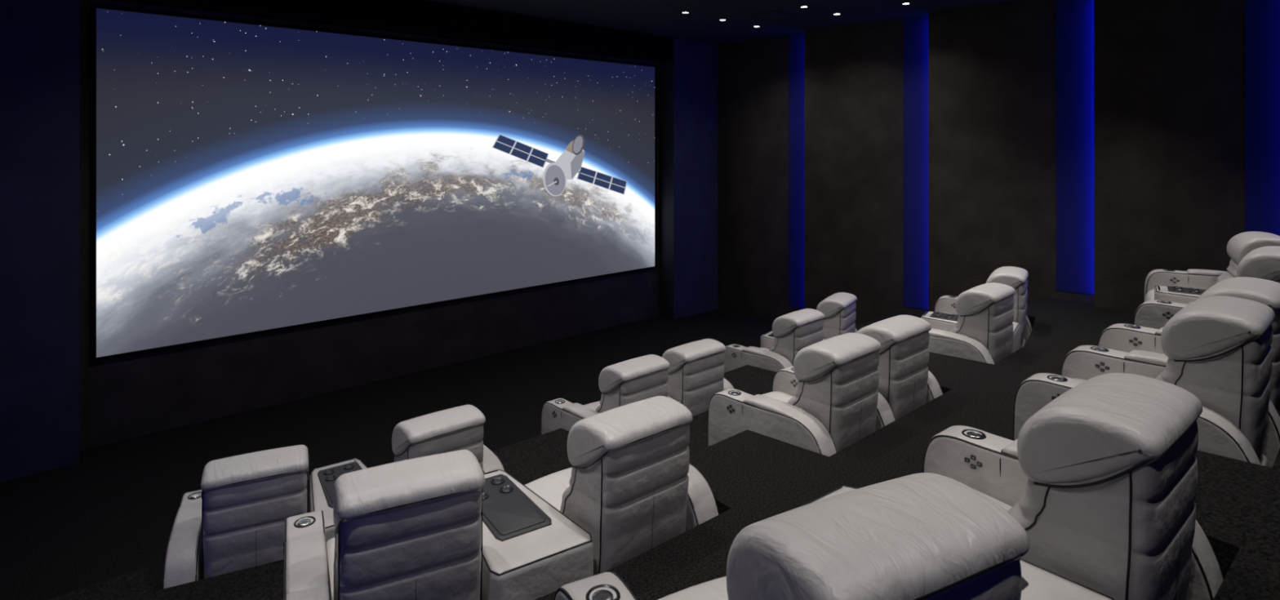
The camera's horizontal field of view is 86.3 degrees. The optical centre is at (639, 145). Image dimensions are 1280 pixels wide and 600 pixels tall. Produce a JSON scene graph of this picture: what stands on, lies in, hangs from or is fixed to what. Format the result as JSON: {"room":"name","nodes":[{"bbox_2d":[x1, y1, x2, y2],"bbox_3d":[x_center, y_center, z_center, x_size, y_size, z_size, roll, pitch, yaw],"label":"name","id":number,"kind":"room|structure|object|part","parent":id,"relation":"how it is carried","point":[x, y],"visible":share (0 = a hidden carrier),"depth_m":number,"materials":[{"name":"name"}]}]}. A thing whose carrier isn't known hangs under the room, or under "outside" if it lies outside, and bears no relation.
{"room":"movie theater","nodes":[
{"label":"movie theater","id":0,"kind":"room"},
{"bbox_2d":[0,0,79,482],"bbox_3d":[-5.797,0.570,6.116,1.190,4.800,0.350,0,0,-42],"label":"wall","id":1,"kind":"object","parent":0,"point":[39,39],"depth_m":6.20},
{"bbox_2d":[79,0,659,449],"bbox_3d":[-2.643,0.570,9.360,10.220,4.800,0.313,0,0,-42],"label":"wall screen","id":2,"kind":"object","parent":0,"point":[123,397],"depth_m":8.21,"materials":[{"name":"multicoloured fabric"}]},
{"bbox_2d":[90,4,96,361],"bbox_3d":[-5.372,0.369,6.715,0.044,3.496,0.032,0,0,-42],"label":"trim","id":3,"kind":"structure","parent":2,"relation":"attached to","point":[93,7],"depth_m":6.70,"materials":[{"name":"black"}]},
{"bbox_2d":[96,266,654,360],"bbox_3d":[-2.555,2.102,9.265,7.556,0.030,0.032,0,0,-42],"label":"trim","id":4,"kind":"structure","parent":2,"relation":"attached to","point":[653,267],"depth_m":8.25,"materials":[{"name":"black"}]},
{"bbox_3d":[-2.549,0.369,9.259,7.556,3.436,0.038,0,0,-42],"label":"projection screen","id":5,"kind":"part","parent":2,"relation":"part of","materials":[{"name":"multicoloured"}]},
{"bbox_2d":[96,4,654,66],"bbox_3d":[-2.555,-1.364,9.265,7.556,0.030,0.032,0,0,-42],"label":"trim","id":6,"kind":"structure","parent":2,"relation":"attached to","point":[97,6],"depth_m":8.26,"materials":[{"name":"black"}]},
{"bbox_3d":[-1.733,0.090,9.986,0.970,0.500,0.001,0,0,-42],"label":"solar panel","id":7,"kind":"part","parent":2,"relation":"part of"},
{"bbox_3d":[-1.286,0.530,10.379,0.375,0.464,0.001,0,0,-42],"label":"dish","id":8,"kind":"part","parent":2,"relation":"part of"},
{"bbox_3d":[-0.599,0.575,11.013,1.050,0.490,0.001,0,0,-42],"label":"solar panel","id":9,"kind":"part","parent":2,"relation":"part of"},
{"bbox_2d":[654,65,657,267],"bbox_3d":[0.265,0.369,11.816,0.050,3.496,0.032,0,0,-42],"label":"trim","id":10,"kind":"structure","parent":2,"relation":"attached to","point":[655,66],"depth_m":11.80,"materials":[{"name":"black"}]},
{"bbox_2d":[114,0,673,62],"bbox_3d":[-2.449,-1.640,9.146,7.840,0.380,0.350,0,0,-42],"label":"header","id":11,"kind":"object","parent":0,"point":[419,17],"depth_m":8.95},
{"bbox_2d":[0,308,894,599],"bbox_3d":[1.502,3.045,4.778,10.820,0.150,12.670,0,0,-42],"label":"floor","id":12,"kind":"structure","parent":0,"point":[111,513],"depth_m":6.89,"materials":[{"name":"black carpet"}]},
{"bbox_2d":[162,444,309,588],"bbox_3d":[-2.515,2.401,4.338,0.754,1.082,1.008,0,0,-27],"label":"recliner","id":13,"kind":"object","parent":12,"relation":"on","point":[236,522],"visible":0.8,"depth_m":3.96,"materials":[{"name":"grey leather"}]},
{"bbox_2d":[310,457,368,542],"bbox_3d":[-2.006,2.627,4.649,0.528,0.625,0.886,0,0,-35],"label":"console","id":14,"kind":"object","parent":12,"relation":"on","point":[322,479],"visible":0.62,"depth_m":4.68,"materials":[{"name":"grey leather"}]},
{"bbox_2d":[283,449,484,599],"bbox_3d":[-1.151,1.841,3.010,0.754,1.082,1.008,0,0,-27],"label":"recliner","id":15,"kind":"object","parent":12,"relation":"on","point":[411,529],"visible":1,"depth_m":2.67,"materials":[{"name":"grey leather"}]},
{"bbox_2d":[391,404,505,473],"bbox_3d":[-1.513,2.401,5.022,0.742,1.082,1.005,0,0,-40],"label":"recliner","id":16,"kind":"object","parent":12,"relation":"on","point":[458,428],"visible":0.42,"depth_m":4.64,"materials":[{"name":"grey leather"}]},
{"bbox_2d":[480,469,593,599],"bbox_3d":[-0.641,2.067,3.311,0.499,0.625,0.884,0,0,-34],"label":"console","id":17,"kind":"object","parent":12,"relation":"on","point":[531,549],"visible":0.72,"depth_m":3.05,"materials":[{"name":"grey leather"}]},
{"bbox_2d":[541,354,673,434],"bbox_3d":[-0.241,2.401,6.137,0.919,1.082,1.005,0,0,-42],"label":"recliner","id":18,"kind":"object","parent":12,"relation":"on","point":[626,382],"visible":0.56,"depth_m":5.82,"materials":[{"name":"grey leather"}]},
{"bbox_2d":[524,395,719,575],"bbox_3d":[-0.165,1.841,3.666,0.742,1.082,1.005,0,0,-40],"label":"recliner","id":19,"kind":"object","parent":12,"relation":"on","point":[631,483],"visible":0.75,"depth_m":3.25,"materials":[{"name":"grey leather"}]},
{"bbox_2d":[662,338,734,416],"bbox_3d":[0.377,2.401,6.696,0.742,1.082,1.005,0,0,-42],"label":"recliner","id":20,"kind":"object","parent":12,"relation":"on","point":[695,371],"visible":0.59,"depth_m":6.25,"materials":[{"name":"grey leather"}]},
{"bbox_2d":[723,308,824,372],"bbox_3d":[1.511,2.401,7.786,0.754,1.082,1.008,0,0,-44],"label":"recliner","id":21,"kind":"object","parent":12,"relation":"on","point":[793,331],"visible":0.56,"depth_m":7.48,"materials":[{"name":"grey leather"}]},
{"bbox_2d":[760,330,826,349],"bbox_3d":[1.897,2.627,8.217,0.886,0.625,0.491,0,0,38],"label":"console","id":22,"kind":"object","parent":12,"relation":"on","point":[767,339],"visible":0.12,"depth_m":8.33,"materials":[{"name":"grey leather"}]},
{"bbox_2d":[707,332,895,456],"bbox_3d":[1.137,1.841,4.808,0.919,1.082,1.005,0,0,-42],"label":"recliner","id":23,"kind":"object","parent":12,"relation":"on","point":[829,400],"visible":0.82,"depth_m":4.46,"materials":[{"name":"grey leather"}]},
{"bbox_2d":[816,292,857,338],"bbox_3d":[2.248,2.401,8.703,1.005,1.082,0.742,0,0,33],"label":"recliner","id":24,"kind":"object","parent":12,"relation":"on","point":[838,308],"visible":0.36,"depth_m":8.26,"materials":[{"name":"grey leather"}]},
{"bbox_2d":[856,315,942,420],"bbox_3d":[1.755,1.841,5.367,0.742,1.082,1.005,0,0,-42],"label":"recliner","id":25,"kind":"object","parent":12,"relation":"on","point":[906,382],"visible":0.42,"depth_m":4.91,"materials":[{"name":"grey leather"}]},
{"bbox_2d":[920,311,1020,354],"bbox_3d":[3.307,2.067,6.885,0.889,0.625,0.494,0,0,33],"label":"console","id":26,"kind":"object","parent":12,"relation":"on","point":[937,320],"visible":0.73,"depth_m":6.91,"materials":[{"name":"grey leather"}]},
{"bbox_2d":[928,282,1015,364],"bbox_3d":[2.939,1.841,6.475,0.754,1.082,1.008,0,0,-44],"label":"recliner","id":27,"kind":"object","parent":12,"relation":"on","point":[983,332],"visible":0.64,"depth_m":6.13,"materials":[{"name":"grey leather"}]},
{"bbox_2d":[933,266,1031,347],"bbox_3d":[3.663,1.841,7.407,1.005,1.082,0.742,0,0,33],"label":"recliner","id":28,"kind":"object","parent":12,"relation":"on","point":[1016,277],"visible":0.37,"depth_m":6.99,"materials":[{"name":"grey leather"}]},
{"bbox_2d":[659,38,717,319],"bbox_3d":[0.899,0.570,12.175,1.190,4.800,0.350,0,0,-42],"label":"pier","id":29,"kind":"object","parent":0,"point":[688,82],"depth_m":11.90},
{"bbox_2d":[421,0,1017,44],"bbox_3d":[1.502,-1.905,4.778,10.820,0.150,12.670,0,0,-42],"label":"ceiling","id":30,"kind":"structure","parent":0,"point":[664,18],"depth_m":9.43,"materials":[{"name":"grey"}]},
{"bbox_2d":[717,35,800,321],"bbox_3d":[2.092,0.570,11.698,0.060,4.800,1.960,0,0,-42],"label":"wall panel","id":31,"kind":"object","parent":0,"point":[753,75],"visible":0.64,"depth_m":11.84,"materials":[{"name":"brown fabric"}]},
{"bbox_2d":[534,299,1134,599],"bbox_3d":[3.320,2.140,2.546,9.920,0.540,6.520,0,0,-42],"label":"floor","id":32,"kind":"structure","parent":0,"point":[753,477],"depth_m":4.10,"materials":[{"name":"black carpet"}]},
{"bbox_2d":[554,472,1029,599],"bbox_3d":[0.293,1.301,1.674,0.754,1.082,1.008,0,0,-27],"label":"recliner","id":33,"kind":"object","parent":32,"relation":"on","point":[922,535],"visible":1,"depth_m":1.36,"materials":[{"name":"grey leather"}]},
{"bbox_2d":[800,484,1115,599],"bbox_3d":[0.811,1.528,1.980,0.626,0.625,0.919,0,0,-42],"label":"console","id":34,"kind":"object","parent":32,"relation":"on","point":[1038,583],"visible":0.09,"depth_m":1.91,"materials":[{"name":"grey leather"}]},
{"bbox_2d":[922,373,1223,599],"bbox_3d":[1.351,1.301,2.408,0.742,1.082,1.005,0,0,-40],"label":"recliner","id":35,"kind":"object","parent":32,"relation":"on","point":[1100,481],"visible":0.81,"depth_m":1.99,"materials":[{"name":"grey leather"}]},
{"bbox_2d":[1013,295,1279,467],"bbox_3d":[2.609,1.301,3.524,0.919,1.082,1.005,0,0,-42],"label":"recliner","id":36,"kind":"object","parent":32,"relation":"on","point":[1217,349],"visible":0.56,"depth_m":3.16,"materials":[{"name":"grey leather"}]},
{"bbox_2d":[1154,285,1206,304],"bbox_3d":[4.779,1.528,5.612,0.887,0.625,0.502,0,0,37],"label":"console","id":37,"kind":"object","parent":32,"relation":"on","point":[1180,295],"visible":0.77,"depth_m":5.71,"materials":[{"name":"grey leather"}]},
{"bbox_2d":[1097,276,1279,417],"bbox_3d":[3.227,1.301,4.083,0.742,1.082,1.005,0,0,-42],"label":"recliner","id":38,"kind":"object","parent":32,"relation":"on","point":[1124,337],"visible":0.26,"depth_m":3.76,"materials":[{"name":"grey leather"}]},
{"bbox_2d":[1133,245,1279,328],"bbox_3d":[4.396,1.301,5.178,0.754,1.082,1.008,0,0,-44],"label":"recliner","id":39,"kind":"object","parent":32,"relation":"on","point":[1263,263],"visible":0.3,"depth_m":5.02,"materials":[{"name":"grey leather"}]},
{"bbox_2d":[1144,231,1279,302],"bbox_3d":[5.135,1.301,6.109,1.005,1.082,0.742,0,0,33],"label":"recliner","id":40,"kind":"object","parent":32,"relation":"on","point":[1240,245],"visible":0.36,"depth_m":6.27,"materials":[{"name":"grey leather"}]},
{"bbox_2d":[804,17,928,325],"bbox_3d":[3.362,0.570,10.176,0.220,4.800,2.000,0,0,-42],"label":"wall panel","id":41,"kind":"object","parent":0,"point":[853,73],"visible":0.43,"depth_m":10.26,"materials":[{"name":"brown fabric"}]},
{"bbox_2d":[888,312,920,318],"bbox_3d":[6.469,2.690,6.682,0.300,0.560,8.430,0,0,-42],"label":"tier floor edge","id":42,"kind":"structure","parent":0,"point":[894,313],"depth_m":9.72,"materials":[{"name":"black carpet"}]},
{"bbox_2d":[901,2,911,4],"bbox_3d":[3.428,-1.826,8.806,0.120,0.008,0.120,0,0,-42],"label":"recessed light","id":43,"kind":"object","parent":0,"point":[904,3],"depth_m":8.79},
{"bbox_2d":[928,0,1093,311],"bbox_3d":[4.687,0.570,8.711,0.220,4.800,1.950,0,0,-42],"label":"wall panel","id":44,"kind":"object","parent":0,"point":[992,67],"visible":0.5,"depth_m":8.84,"materials":[{"name":"brown fabric"}]},
{"bbox_2d":[1036,296,1135,314],"bbox_3d":[7.109,2.140,5.974,0.300,0.540,6.520,0,0,-42],"label":"tier floor edge","id":45,"kind":"structure","parent":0,"point":[1046,299],"depth_m":8.09,"materials":[{"name":"black carpet"}]},
{"bbox_2d":[1093,0,1244,311],"bbox_3d":[5.925,0.570,7.343,0.220,4.800,1.740,0,0,-42],"label":"wall panel","id":46,"kind":"object","parent":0,"point":[1169,75],"visible":0.5,"depth_m":7.50,"materials":[{"name":"brown fabric"}]},
{"bbox_2d":[1194,448,1279,599],"bbox_3d":[3.974,1.600,1.823,9.920,0.540,4.570,0,0,-42],"label":"floor","id":47,"kind":"structure","parent":0,"point":[1237,501],"depth_m":2.42,"materials":[{"name":"black carpet"}]},
{"bbox_3d":[5.336,0.570,8.382,0.300,4.800,12.470,0,0,-42],"label":"wall","id":48,"kind":"structure","parent":0,"visible":0},
{"bbox_2d":[788,32,804,309],"bbox_3d":[2.614,0.420,11.145,0.029,4.500,0.440,0,0,-42],"label":"cove","id":49,"kind":"object","parent":48,"relation":"attached to","point":[796,41],"visible":0.64,"depth_m":11.18,"materials":[{"name":"blue paint"}]},
{"bbox_2d":[902,14,928,310],"bbox_3d":[3.943,0.240,9.650,0.064,4.140,0.440,0,0,-42],"label":"cove","id":50,"kind":"object","parent":48,"relation":"attached to","point":[915,28],"visible":0.64,"depth_m":9.67,"materials":[{"name":"blue paint"}]},
{"bbox_2d":[1055,0,1093,294],"bbox_3d":[5.251,-0.030,8.203,0.065,3.600,0.440,0,0,-42],"label":"cove","id":51,"kind":"object","parent":48,"relation":"attached to","point":[1074,19],"visible":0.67,"depth_m":8.21,"materials":[{"name":"blue paint"}]},
{"bbox_2d":[1244,0,1279,235],"bbox_3d":[6.416,-0.030,6.911,0.071,3.600,0.440,0,0,-42],"label":"cove","id":52,"kind":"object","parent":48,"relation":"attached to","point":[1262,17],"visible":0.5,"depth_m":6.96,"materials":[{"name":"blue paint"}]}
]}

